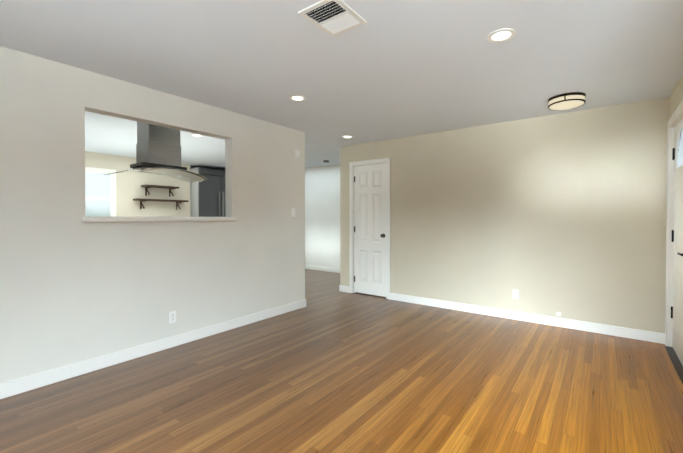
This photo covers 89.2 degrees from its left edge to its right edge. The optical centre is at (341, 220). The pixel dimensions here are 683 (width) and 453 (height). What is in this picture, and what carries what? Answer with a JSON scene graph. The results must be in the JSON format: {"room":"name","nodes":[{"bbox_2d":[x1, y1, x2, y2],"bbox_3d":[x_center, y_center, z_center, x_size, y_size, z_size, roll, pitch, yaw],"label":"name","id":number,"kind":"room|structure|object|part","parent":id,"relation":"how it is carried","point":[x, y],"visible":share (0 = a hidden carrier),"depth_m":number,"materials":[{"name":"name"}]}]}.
{"room":"empty living room","nodes":[
{"label":"empty living room","id":0,"kind":"room"},
{"bbox_2d":[85,151,190,216],"bbox_3d":[-5.111,-0.032,6.177,0.750,2.440,8.910,1,1,37],"label":"wall","id":1,"kind":"structure","parent":0,"point":[129,188],"depth_m":6.96,"materials":[{"name":"paint"}]},
{"bbox_2d":[85,167,115,216],"bbox_3d":[-4.598,-0.398,6.193,0.045,1.150,1.060,1,1,37],"label":"window","id":2,"kind":"structure","parent":1,"relation":"in","point":[100,193],"depth_m":6.41,"materials":[{"name":"white glass"}]},
{"bbox_2d":[141,185,178,196],"bbox_3d":[-3.740,-0.621,7.166,0.239,0.205,0.670,1,1,37],"label":"shelf","id":3,"kind":"object","parent":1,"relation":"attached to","point":[170,188],"visible":1,"depth_m":7.09,"materials":[{"name":"brown wood"}]},
{"bbox_2d":[133,198,188,209],"bbox_3d":[-3.725,-0.342,7.189,0.239,0.205,1.020,1,1,37],"label":"shelf","id":4,"kind":"object","parent":1,"relation":"attached to","point":[160,200],"visible":1,"depth_m":7.03,"materials":[{"name":"brown wood"}]},
{"bbox_2d":[0,46,304,383],"bbox_3d":[-2.377,0.011,2.477,0.130,2.440,6.030,1,1,37],"label":"wall","id":5,"kind":"structure","parent":0,"point":[74,288],"depth_m":2.95,"materials":[{"name":"paint"}]},
{"bbox_2d":[0,299,305,398],"bbox_3d":[-2.367,1.178,2.492,0.144,0.105,6.044,1,1,37],"label":"baseboard","id":6,"kind":"structure","parent":5,"relation":"attached to","point":[23,384],"depth_m":3.03,"materials":[{"name":"white wood"}]},
{"bbox_2d":[82,217,236,221],"bbox_3d":[-1.690,-0.021,3.377,0.205,0.042,1.436,1,1,37],"label":"window sill","id":7,"kind":"structure","parent":5,"relation":"attached to","point":[109,219],"depth_m":3.16,"materials":[{"name":"white wood"}]},
{"bbox_2d":[169,311,175,323],"bbox_3d":[-1.636,0.931,3.356,0.008,0.114,0.070,1,1,37],"label":"outlet","id":8,"kind":"object","parent":5,"relation":"attached to","point":[172,316],"visible":1,"depth_m":3.35,"materials":[{"name":"white plastic"}]},
{"bbox_2d":[291,208,294,216],"bbox_3d":[-0.641,-0.115,4.655,0.020,0.114,0.070,1,1,37],"label":"light switch","id":9,"kind":"object","parent":5,"relation":"attached to","point":[292,212],"visible":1,"depth_m":4.65,"materials":[{"name":"white plastic"}]},
{"bbox_2d":[293,150,299,156],"bbox_3d":[-0.604,-0.915,4.681,0.036,0.100,0.100,1,1,37],"label":"door chime","id":10,"kind":"object","parent":5,"relation":"attached to","point":[296,153],"visible":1,"depth_m":4.67,"materials":[{"name":"white plastic"}]},
{"bbox_2d":[305,164,339,267],"bbox_3d":[1.055,-0.042,7.028,8.075,2.440,0.130,1,1,37],"label":"wall","id":11,"kind":"structure","parent":0,"point":[322,215],"depth_m":8.07,"materials":[{"name":"paint"}]},
{"bbox_2d":[305,265,339,272],"bbox_3d":[-0.663,1.111,8.246,3.880,0.105,0.014,1,1,37],"label":"baseboard","id":12,"kind":"structure","parent":11,"relation":"attached to","point":[322,268],"depth_m":8.07,"materials":[{"name":"white wood"}]},
{"bbox_2d":[0,269,682,452],"bbox_3d":[-1.918,1.266,3.787,8.905,0.100,8.910,1,1,37],"label":"floor","id":13,"kind":"structure","parent":0,"point":[330,367],"depth_m":2.49,"materials":[{"name":"brown wood"}]},
{"bbox_2d":[190,167,225,216],"bbox_3d":[-3.163,-0.017,8.322,0.960,2.360,1.050,1,1,37],"label":"refrigerator","id":14,"kind":"object","parent":13,"relation":"on","point":[207,197],"visible":0.38,"depth_m":7.83,"materials":[{"name":"grey metal"}]},
{"bbox_2d":[665,346,682,382],"bbox_3d":[2.893,1.218,2.956,0.098,0.014,0.911,1,1,37],"label":"threshold","id":15,"kind":"object","parent":13,"relation":"on","point":[675,360],"depth_m":2.98,"materials":[{"name":"black metal"}]},
{"bbox_2d":[0,0,682,169],"bbox_3d":[-1.918,-1.274,3.757,8.905,0.100,8.910,1,1,37],"label":"ceiling","id":16,"kind":"structure","parent":0,"point":[391,69],"depth_m":2.58,"materials":[{"name":"paint"}]},
{"bbox_2d":[104,122,206,182],"bbox_3d":[-2.019,-0.847,3.832,0.580,0.752,0.963,1,1,37],"label":"range hood","id":17,"kind":"object","parent":16,"relation":"hanging from","point":[158,149],"visible":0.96,"depth_m":3.73,"materials":[{"name":"silver metal"}]},
{"bbox_2d":[191,134,202,136],"bbox_3d":[-2.084,-1.236,5.003,0.170,0.006,0.170,1,1,37],"label":"recessed light","id":18,"kind":"object","parent":16,"relation":"in","point":[196,135],"visible":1,"depth_m":5.00,"materials":[{"name":"white"}]},
{"bbox_2d":[289,95,305,100],"bbox_3d":[-0.435,-1.217,3.436,0.170,0.006,0.170,1,1,37],"label":"recessed light","id":19,"kind":"object","parent":16,"relation":"in","point":[296,98],"visible":1,"depth_m":3.43,"materials":[{"name":"white plastic"}]},
{"bbox_2d":[298,0,366,36],"bbox_3d":[-0.049,-1.197,2.042,0.265,0.015,0.320,1,1,37],"label":"ceiling vent","id":20,"kind":"object","parent":16,"relation":"in","point":[332,18],"visible":1,"depth_m":2.03,"materials":[{"name":"white metal"}]},
{"bbox_2d":[487,28,515,42],"bbox_3d":[1.038,-1.204,2.251,0.170,0.006,0.170,1,1,37],"label":"recessed light","id":21,"kind":"object","parent":16,"relation":"in","point":[502,35],"visible":1,"depth_m":2.24,"materials":[{"name":"white plastic"}]},
{"bbox_2d":[548,92,585,109],"bbox_3d":[2.228,-1.169,3.432,0.316,0.102,0.316,1,1,37],"label":"flush-mount ceiling light","id":22,"kind":"object","parent":16,"relation":"attached to","point":[565,101],"visible":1,"depth_m":3.34,"materials":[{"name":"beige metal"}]},
{"bbox_2d":[339,97,669,343],"bbox_3d":[1.683,-0.015,4.649,4.209,2.440,0.144,1,1,37],"label":"wall","id":23,"kind":"structure","parent":0,"point":[564,214],"depth_m":4.09,"materials":[{"name":"paint"}]},
{"bbox_2d":[349,158,390,299],"bbox_3d":[0.476,0.114,5.555,0.759,2.162,0.152,1,1,37],"label":"door frame","id":24,"kind":"structure","parent":23,"relation":"attached to","point":[351,214],"depth_m":5.63,"materials":[{"name":"white wood"}]},
{"bbox_2d":[354,163,386,296],"bbox_3d":[0.446,0.139,5.515,0.623,2.072,0.106,1,1,37],"label":"closet door","id":25,"kind":"structure","parent":23,"relation":"in","point":[370,191],"depth_m":5.53,"materials":[{"name":"white wood"}]},
{"bbox_3d":[0.633,0.227,5.354,0.064,0.064,0.071,1,1,37],"label":"knob","id":26,"kind":"part","parent":25,"relation":"part of","materials":[{"name":"black metal"}]},
{"bbox_2d":[512,290,518,299],"bbox_3d":[2.133,0.900,4.244,0.070,0.114,0.008,1,1,37],"label":"outlet","id":27,"kind":"object","parent":23,"relation":"attached to","point":[514,296],"visible":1,"depth_m":4.24,"materials":[{"name":"white plastic"}]},
{"bbox_2d":[669,74,682,313],"bbox_3d":[1.131,0.034,0.527,0.130,2.440,7.135,1,1,37],"label":"wall","id":28,"kind":"structure","parent":0,"point":[676,97],"depth_m":3.10,"materials":[{"name":"paint"}]},
{"bbox_2d":[665,100,682,346],"bbox_3d":[2.921,0.132,2.923,0.152,2.188,1.051,1,1,37],"label":"door frame","id":29,"kind":"structure","parent":28,"relation":"attached to","point":[677,113],"depth_m":3.32,"materials":[{"name":"white wood"}]},
{"bbox_2d":[671,118,682,365],"bbox_3d":[2.888,0.160,2.948,0.108,2.094,0.903,1,1,37],"label":"entry door","id":30,"kind":"structure","parent":28,"relation":"in","point":[677,339],"depth_m":3.12,"materials":[{"name":"white wood"}]},
{"bbox_3d":[3.153,0.118,3.297,0.014,1.622,0.023,1,1,37],"label":"entry door hinges","id":31,"kind":"part","parent":30,"relation":"part of","materials":[{"name":"black metal"}]},
{"bbox_3d":[2.894,-0.659,2.934,0.009,0.372,0.705,1,1,37],"label":"fan frame","id":32,"kind":"part","parent":30,"relation":"part of","materials":[{"name":"white wood"}]},
{"bbox_3d":[2.667,0.177,2.692,0.064,0.233,0.153,1,1,37],"label":"handle","id":33,"kind":"part","parent":30,"relation":"part of","materials":[{"name":"black metal"}]},
{"label":"fan glass","id":34,"kind":"part","parent":30,"relation":"part of","materials":[{"name":"glass"}]}
]}

